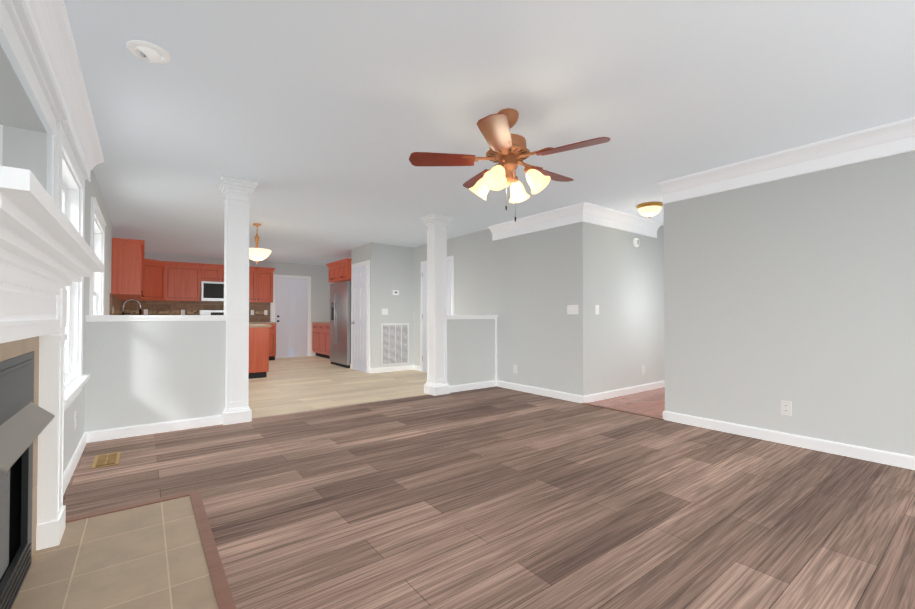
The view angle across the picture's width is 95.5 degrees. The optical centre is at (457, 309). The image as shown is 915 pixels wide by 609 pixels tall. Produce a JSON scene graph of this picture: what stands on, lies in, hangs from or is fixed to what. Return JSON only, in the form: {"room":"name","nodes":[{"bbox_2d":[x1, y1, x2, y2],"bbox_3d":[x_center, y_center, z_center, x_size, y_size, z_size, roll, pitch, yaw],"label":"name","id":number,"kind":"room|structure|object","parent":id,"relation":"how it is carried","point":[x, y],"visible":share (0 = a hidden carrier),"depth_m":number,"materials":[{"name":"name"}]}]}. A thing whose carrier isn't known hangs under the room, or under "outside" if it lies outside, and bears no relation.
{"room":"living room","nodes":[
{"label":"living room","id":0,"kind":"room"},
{"bbox_2d":[0,122,2,165],"bbox_3d":[-1.787,-0.576,1.191,0.350,0.720,1.780,1,-1,-37],"label":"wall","id":1,"kind":"structure","parent":0,"point":[1,139],"depth_m":1.97,"materials":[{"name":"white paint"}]},
{"bbox_2d":[0,44,115,473],"bbox_3d":[-3.206,-0.094,3.478,0.150,2.440,13.350,1,-1,-37],"label":"wall","id":2,"kind":"structure","parent":0,"point":[24,139],"depth_m":2.04,"materials":[{"name":"grey paint"}]},
{"bbox_2d":[0,0,66,200],"bbox_3d":[-1.504,-0.649,1.406,0.060,0.788,1.920,1,-1,-37],"label":"trim","id":3,"kind":"structure","parent":2,"relation":"attached to","point":[20,43],"depth_m":1.65,"materials":[{"name":"white wood"}]},
{"bbox_2d":[24,0,103,181],"bbox_3d":[-1.162,-1.246,0.996,0.102,0.205,6.600,1,-1,-37],"label":"crown molding","id":4,"kind":"structure","parent":2,"relation":"attached to","point":[50,21],"depth_m":2.24,"materials":[{"name":"white wood"}]},
{"bbox_2d":[55,119,89,410],"bbox_3d":[-2.564,-0.210,2.679,0.210,1.650,1.260,1,-1,-37],"label":"window","id":5,"kind":"structure","parent":2,"relation":"in","point":[70,176],"depth_m":3.03,"materials":[{"name":"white glass"}]},
{"bbox_2d":[74,411,76,428],"bbox_3d":[-2.766,0.800,3.014,0.008,0.116,0.072,1,-1,-37],"label":"electrical outlet plate","id":6,"kind":"object","parent":2,"relation":"attached to","point":[75,414],"depth_m":2.99,"materials":[{"name":"white plastic"}]},
{"bbox_2d":[63,431,90,494],"bbox_3d":[-2.621,1.072,2.825,0.015,0.090,1.750,1,-1,-37],"label":"baseboard","id":7,"kind":"structure","parent":2,"relation":"attached to","point":[86,438],"depth_m":2.94,"materials":[{"name":"white wood"}]},
{"bbox_2d":[89,197,105,314],"bbox_3d":[-3.769,-0.188,4.275,0.210,1.650,1.440,1,-1,-37],"label":"window","id":8,"kind":"structure","parent":2,"relation":"in","point":[97,247],"depth_m":4.72,"materials":[{"name":"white glass"}]},
{"bbox_2d":[109,293,120,314],"bbox_3d":[-6.035,0.025,7.355,0.008,0.484,3.450,1,-1,-37],"label":"backsplash","id":9,"kind":"structure","parent":2,"relation":"attached to","point":[115,303],"depth_m":6.86,"materials":[{"name":"tile"}]},
{"bbox_2d":[111,242,144,297],"bbox_3d":[-5.159,-0.626,6.519,0.384,0.790,0.469,1,-1,-37],"label":"upper cabinet","id":10,"kind":"object","parent":2,"relation":"attached to","point":[136,274],"depth_m":6.34,"materials":[{"name":"brown wood"}]},
{"bbox_2d":[85,321,225,431],"bbox_3d":[-2.772,0.607,3.889,1.050,1.050,0.120,1,-1,-37],"label":"wall","id":11,"kind":"structure","parent":0,"point":[145,372],"depth_m":3.80,"materials":[{"name":"grey paint"}]},
{"bbox_2d":[91,415,221,441],"bbox_3d":[-2.731,1.086,3.830,0.992,0.090,0.015,1,-1,-37],"label":"baseboard","id":12,"kind":"structure","parent":11,"relation":"attached to","point":[116,433],"depth_m":3.79,"materials":[{"name":"white wood"}]},
{"bbox_2d":[86,315,497,379],"bbox_3d":[-1.316,0.562,4.990,4.700,0.990,0.190,1,-1,-37],"label":"trim","id":13,"kind":"structure","parent":11,"relation":"on","point":[99,318],"depth_m":3.92,"materials":[{"name":"white wood"}]},
{"bbox_2d":[137,252,332,357],"bbox_3d":[-5.288,0.001,10.175,4.600,2.440,0.150,1,-1,-37],"label":"wall","id":14,"kind":"structure","parent":0,"point":[320,295],"depth_m":11.07,"materials":[{"name":"grey paint"}]},
{"bbox_2d":[119,258,170,300],"bbox_3d":[-6.515,-0.616,8.657,0.797,0.830,0.805,1,-1,-37],"label":"upper cabinet","id":15,"kind":"object","parent":14,"relation":"attached to","point":[156,274],"depth_m":8.70,"materials":[{"name":"brown wood"}]},
{"bbox_2d":[171,262,202,300],"bbox_3d":[-6.116,-0.608,9.222,0.701,0.830,0.384,1,-1,-37],"label":"upper cabinet","id":16,"kind":"object","parent":14,"relation":"attached to","point":[186,278],"depth_m":9.14,"materials":[{"name":"brown wood"}]},
{"bbox_2d":[121,300,269,321],"bbox_3d":[-5.891,0.057,9.620,2.910,0.484,0.008,1,-1,-37],"label":"backsplash","id":17,"kind":"structure","parent":14,"relation":"attached to","point":[164,307],"depth_m":9.39,"materials":[{"name":"tile"}]},
{"bbox_2d":[203,266,222,281],"bbox_3d":[-5.670,-0.808,9.582,0.433,0.340,0.350,1,-1,-37],"label":"upper cabinet","id":18,"kind":"object","parent":14,"relation":"attached to","point":[210,273],"depth_m":9.46,"materials":[{"name":"brown wood"}]},
{"bbox_2d":[201,281,223,301],"bbox_3d":[-5.516,-0.412,9.638,0.748,0.440,0.438,1,-1,-37],"label":"microwave","id":19,"kind":"object","parent":18,"relation":"attached to","point":[212,291],"visible":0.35,"depth_m":9.39,"materials":[{"name":"grey"}]},
{"bbox_2d":[249,270,258,301],"bbox_3d":[-5.065,-0.576,10.036,0.437,0.790,0.350,1,-1,-37],"label":"upper cabinet","id":20,"kind":"object","parent":14,"relation":"attached to","point":[253,274],"depth_m":9.96,"materials":[{"name":"brown wood"}]},
{"bbox_2d":[259,270,273,301],"bbox_3d":[-4.808,-0.574,10.230,0.437,0.790,0.350,1,-1,-37],"label":"upper cabinet","id":21,"kind":"object","parent":14,"relation":"attached to","point":[265,276],"depth_m":10.12,"materials":[{"name":"brown wood"}]},
{"bbox_2d":[271,274,310,357],"bbox_3d":[-4.285,0.168,10.770,0.990,2.115,0.102,1,-1,-37],"label":"back door","id":22,"kind":"structure","parent":14,"relation":"in","point":[291,310],"depth_m":10.79,"materials":[{"name":"white wood"}]},
{"bbox_2d":[328,266,330,281],"bbox_3d":[-2.456,-0.794,9.516,0.885,0.370,0.334,1,-1,-37],"label":"upper cabinet","id":23,"kind":"object","parent":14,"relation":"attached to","point":[329,267],"depth_m":9.32,"materials":[{"name":"brown wood"}]},
{"bbox_2d":[331,266,334,281],"bbox_3d":[-2.306,-0.797,9.317,0.885,0.370,0.392,1,-1,-37],"label":"upper cabinet","id":24,"kind":"object","parent":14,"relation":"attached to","point":[332,267],"depth_m":9.14,"materials":[{"name":"brown wood"}]},
{"bbox_2d":[335,262,338,281],"bbox_3d":[-2.139,-0.800,9.095,0.885,0.370,0.391,1,-1,-37],"label":"upper cabinet","id":25,"kind":"object","parent":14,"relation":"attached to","point":[336,263],"depth_m":8.96,"materials":[{"name":"brown wood"}]},
{"bbox_2d":[339,262,350,281],"bbox_3d":[-1.989,-0.802,8.897,0.885,0.370,0.335,1,-1,-37],"label":"upper cabinet","id":26,"kind":"object","parent":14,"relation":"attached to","point":[344,267],"depth_m":8.64,"materials":[{"name":"brown wood"}]},
{"bbox_2d":[351,243,412,367],"bbox_3d":[-1.483,-0.024,8.456,1.040,2.440,0.920,1,-1,-37],"label":"wall block","id":27,"kind":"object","parent":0,"point":[391,268],"visible":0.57,"depth_m":8.02,"materials":[{"name":"grey paint"}]},
{"bbox_2d":[350,260,369,372],"bbox_3d":[-1.928,0.130,8.092,0.102,2.115,0.830,1,-1,-37],"label":"pantry door","id":28,"kind":"structure","parent":27,"relation":"attached to","point":[360,317],"depth_m":8.06,"materials":[{"name":"white wood"}]},
{"bbox_2d":[382,309,387,314],"bbox_3d":[-1.384,0.039,7.943,0.118,0.116,0.016,1,-1,-37],"label":"switch plate","id":29,"kind":"object","parent":27,"relation":"attached to","point":[384,311],"depth_m":7.95,"materials":[{"name":"white plastic"}]},
{"bbox_2d":[369,365,410,372],"bbox_3d":[-1.264,1.146,8.038,0.935,0.090,0.045,1,-1,-37],"label":"baseboard","id":30,"kind":"structure","parent":27,"relation":"attached to","point":[408,367],"depth_m":7.98,"materials":[{"name":"white wood"}]},
{"bbox_2d":[381,323,408,365],"bbox_3d":[-1.206,0.671,8.070,0.610,0.810,0.014,1,-1,-37],"label":"air vent grille","id":31,"kind":"object","parent":27,"relation":"attached to","point":[394,343],"visible":1,"depth_m":8.06,"materials":[{"name":"white"}]},
{"bbox_2d":[393,290,398,294],"bbox_3d":[-1.198,-0.329,8.083,0.124,0.090,0.026,1,-1,-37],"label":"thermostat","id":32,"kind":"object","parent":27,"relation":"attached to","point":[395,292],"visible":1,"depth_m":8.07,"materials":[{"name":"white plastic"}]},
{"bbox_2d":[447,319,494,385],"bbox_3d":[0.176,0.638,6.116,0.960,1.050,0.120,1,-1,-37],"label":"wall","id":33,"kind":"structure","parent":0,"point":[470,350],"depth_m":6.05,"materials":[{"name":"grey paint"}]},
{"bbox_2d":[450,380,494,392],"bbox_3d":[0.220,1.118,6.058,0.912,0.090,0.015,1,-1,-37],"label":"baseboard","id":34,"kind":"structure","parent":33,"relation":"attached to","point":[456,388],"depth_m":6.04,"materials":[{"name":"white wood"}]},
{"bbox_2d":[63,356,914,608],"bbox_3d":[0.066,1.206,5.931,8.350,0.110,13.350,1,-1,-37],"label":"floor","id":35,"kind":"structure","parent":0,"point":[495,497],"depth_m":2.41,"materials":[{"name":"laminate"}]},
{"bbox_2d":[0,166,103,608],"bbox_3d":[-1.615,0.420,1.320,0.637,1.348,1.860,1,-1,-37],"label":"fireplace","id":36,"kind":"object","parent":35,"relation":"on","point":[48,255],"visible":1,"depth_m":1.55,"materials":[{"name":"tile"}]},
{"bbox_2d":[91,452,120,468],"bbox_3d":[-2.614,1.117,3.100,0.150,0.008,0.340,1,-1,-37],"label":"floor vent","id":37,"kind":"object","parent":35,"relation":"in","point":[105,460],"visible":1,"depth_m":3.08,"materials":[{"name":"gold metal"}]},
{"bbox_2d":[11,490,235,608],"bbox_3d":[-1.269,1.089,1.572,0.665,0.021,1.880,1,-1,-37],"label":"hearth","id":38,"kind":"object","parent":35,"relation":"on","point":[161,553],"visible":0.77,"depth_m":1.78,"materials":[{"name":"beige tile"}]},
{"bbox_2d":[199,310,223,314],"bbox_3d":[-5.428,0.611,9.507,0.748,1.200,0.710,1,-1,-37],"label":"range","id":39,"kind":"object","parent":35,"relation":"on","point":[211,312],"visible":0.12,"depth_m":9.64,"materials":[{"name":"grey metal"}]},
{"bbox_2d":[217,176,257,424],"bbox_3d":[-2.273,-0.083,4.276,0.330,2.440,0.330,1,-1,-37],"label":"column","id":40,"kind":"structure","parent":35,"relation":"on","point":[236,193],"depth_m":4.20,"materials":[{"name":"white wood"}]},
{"bbox_2d":[268,326,275,361],"bbox_3d":[-4.720,0.785,10.108,0.442,0.870,0.621,1,-1,-37],"label":"base cabinet","id":41,"kind":"object","parent":35,"relation":"on","point":[271,345],"depth_m":9.96,"materials":[{"name":"brown wood"}]},
{"bbox_2d":[249,322,275,325],"bbox_3d":[-4.847,0.326,10.010,0.770,0.040,0.635,1,-1,-37],"label":"countertop","id":42,"kind":"structure","parent":41,"relation":"on","point":[250,323],"depth_m":9.82,"materials":[{"name":"grey stone"}]},
{"bbox_2d":[122,299,141,314],"bbox_3d":[-5.457,0.040,6.962,0.272,0.447,0.103,1,-1,-37],"label":"faucet","id":43,"kind":"object","parent":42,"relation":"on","point":[140,312],"visible":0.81,"depth_m":6.93,"materials":[{"name":"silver metal"}]},
{"bbox_2d":[312,322,323,356],"bbox_3d":[-3.343,0.796,10.905,0.600,0.870,1.007,1,-1,-37],"label":"base cabinet","id":44,"kind":"object","parent":35,"relation":"on","point":[320,339],"depth_m":10.78,"materials":[{"name":"brown wood"}]},
{"bbox_2d":[324,322,329,358],"bbox_3d":[-2.781,0.785,10.161,0.600,0.870,1.087,1,-1,-37],"label":"base cabinet","id":45,"kind":"object","parent":35,"relation":"on","point":[326,328],"depth_m":10.27,"materials":[{"name":"brown wood"}]},
{"bbox_2d":[330,281,350,367],"bbox_3d":[-2.243,0.316,9.112,0.876,1.780,1.000,1,-1,-37],"label":"fridge","id":46,"kind":"object","parent":35,"relation":"on","point":[340,324],"visible":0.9,"depth_m":8.77,"materials":[{"name":"grey metal"}]},
{"bbox_2d":[421,214,452,395],"bbox_3d":[-0.286,-0.061,5.776,0.330,2.440,0.330,1,-1,-37],"label":"column","id":47,"kind":"structure","parent":35,"relation":"on","point":[436,382],"depth_m":5.71,"materials":[{"name":"white wood"}]},
{"bbox_2d":[64,0,914,265],"bbox_3d":[0.066,-1.329,5.966,8.350,0.100,13.350,1,-1,-37],"label":"ceiling","id":48,"kind":"structure","parent":0,"point":[319,121],"depth_m":2.62,"materials":[{"name":"paint"}]},
{"bbox_2d":[126,40,170,63],"bbox_3d":[-1.594,-1.331,2.149,0.184,0.091,0.184,1,-1,-37],"label":"spotlight","id":49,"kind":"object","parent":48,"relation":"attached to","point":[146,51],"visible":0.98,"depth_m":2.12,"materials":[{"name":"white plastic"}]},
{"bbox_2d":[249,223,270,263],"bbox_3d":[-2.986,-0.978,6.194,0.396,0.595,0.396,1,-1,-37],"label":"pendant light","id":50,"kind":"object","parent":48,"relation":"hanging from","point":[256,253],"visible":0.88,"depth_m":6.12,"materials":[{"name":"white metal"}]},
{"bbox_2d":[409,108,609,221],"bbox_3d":[0.373,-0.954,2.835,1.236,0.738,1.268,1,-1,-37],"label":"ceiling fan","id":51,"kind":"object","parent":48,"relation":"hanging from","point":[508,152],"visible":1,"depth_m":2.73,"materials":[{"name":"brown wood"}]},
{"bbox_2d":[636,202,662,218],"bbox_3d":[2.370,-1.206,5.129,0.304,0.170,0.304,1,-1,-37],"label":"flush-mount light","id":52,"kind":"object","parent":48,"relation":"attached to","point":[649,209],"visible":0.98,"depth_m":5.04,"materials":[{"name":"white glass"}]},
{"bbox_2d":[413,222,588,395],"bbox_3d":[0.375,-0.048,6.758,0.120,2.440,4.030,1,-1,-37],"label":"wall","id":53,"kind":"structure","parent":0,"point":[527,288],"depth_m":5.80,"materials":[{"name":"grey paint"}]},
{"bbox_2d":[411,365,419,370],"bbox_3d":[-0.784,1.147,8.166,0.015,0.090,0.300,1,-1,-37],"label":"baseboard","id":54,"kind":"structure","parent":53,"relation":"attached to","point":[413,367],"depth_m":8.21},
{"bbox_2d":[420,256,453,371],"bbox_3d":[-0.417,0.123,7.617,0.102,2.115,1.070,1,-1,-37],"label":"door","id":55,"kind":"structure","parent":53,"relation":"attached to","point":[450,311],"depth_m":7.90,"materials":[{"name":"white wood"}]},
{"bbox_2d":[488,204,575,240],"bbox_3d":[1.001,-1.179,5.762,0.102,0.205,1.640,1,-1,-37],"label":"crown molding","id":56,"kind":"structure","parent":53,"relation":"attached to","point":[566,215],"depth_m":5.69,"materials":[{"name":"white wood"}]},
{"bbox_2d":[495,380,579,402],"bbox_3d":[1.060,1.113,5.724,0.015,0.090,1.560,1,-1,-37],"label":"baseboard","id":57,"kind":"structure","parent":53,"relation":"attached to","point":[534,390],"depth_m":5.64,"materials":[{"name":"white wood"}]},
{"bbox_2d":[567,305,577,313],"bbox_3d":[1.445,0.001,5.228,0.016,0.116,0.164,1,-1,-37],"label":"switch plate","id":58,"kind":"object","parent":53,"relation":"attached to","point":[572,309],"depth_m":5.23,"materials":[{"name":"white plastic"}]},
{"bbox_2d":[513,365,516,372],"bbox_3d":[0.834,0.862,6.032,0.008,0.116,0.072,1,-1,-37],"label":"electrical outlet plate","id":59,"kind":"object","parent":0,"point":[514,366],"depth_m":6.03,"materials":[{"name":"white plastic"}]},
{"bbox_2d":[588,223,664,394],"bbox_3d":[2.950,-0.055,6.253,3.380,2.440,0.120,1,-1,-37],"label":"wall","id":60,"kind":"structure","parent":0,"point":[626,323],"depth_m":5.64,"materials":[{"name":"grey paint"}]},
{"bbox_2d":[595,305,598,313],"bbox_3d":[1.778,0.002,5.281,0.072,0.116,0.016,1,-1,-37],"label":"switch plate","id":61,"kind":"object","parent":60,"relation":"attached to","point":[596,306],"depth_m":5.28,"materials":[{"name":"white plastic"}]},
{"bbox_2d":[576,202,662,237],"bbox_3d":[2.242,-1.182,5.595,1.882,0.205,0.102,1,-1,-37],"label":"crown molding","id":62,"kind":"structure","parent":60,"relation":"attached to","point":[585,212],"depth_m":5.50,"materials":[{"name":"white wood"}]},
{"bbox_2d":[579,381,664,402],"bbox_3d":[2.889,1.118,6.106,3.395,0.090,0.015,1,-1,-37],"label":"baseboard","id":63,"kind":"structure","parent":60,"relation":"attached to","point":[630,390],"depth_m":5.55,"materials":[{"name":"white wood"}]},
{"bbox_2d":[633,238,639,246],"bbox_3d":[2.512,-0.941,5.833,0.136,0.136,0.040,1,-1,-37],"label":"smoke detector","id":64,"kind":"object","parent":60,"relation":"attached to","point":[636,242],"visible":1,"depth_m":5.81,"materials":[{"name":"white plastic"}]},
{"bbox_2d":[641,366,644,373],"bbox_3d":[2.646,0.861,5.930,0.072,0.116,0.008,1,-1,-37],"label":"electrical outlet plate","id":65,"kind":"object","parent":60,"relation":"attached to","point":[642,367],"depth_m":5.92,"materials":[{"name":"white plastic"}]},
{"bbox_2d":[663,151,914,456],"bbox_3d":[3.389,-0.104,2.768,0.120,2.440,3.970,1,-1,-37],"label":"wall","id":66,"kind":"structure","parent":0,"point":[798,291],"depth_m":3.41,"materials":[{"name":"grey paint"}]},
{"bbox_2d":[781,401,791,415],"bbox_3d":[2.756,0.826,3.487,0.008,0.116,0.072,1,-1,-37],"label":"electrical outlet plate","id":67,"kind":"object","parent":66,"relation":"attached to","point":[786,407],"depth_m":3.48,"materials":[{"name":"white plastic"}]},
{"bbox_2d":[658,117,914,203],"bbox_3d":[3.264,-1.221,2.765,0.102,0.205,3.850,1,-1,-37],"label":"crown molding","id":68,"kind":"structure","parent":66,"relation":"attached to","point":[898,137],"depth_m":3.40,"materials":[{"name":"white wood"}]},
{"bbox_2d":[663,411,914,469],"bbox_3d":[3.322,1.071,2.729,0.015,0.090,3.955,1,-1,-37],"label":"baseboard","id":69,"kind":"structure","parent":66,"relation":"attached to","point":[885,457],"depth_m":3.40,"materials":[{"name":"white wood"}]}
]}

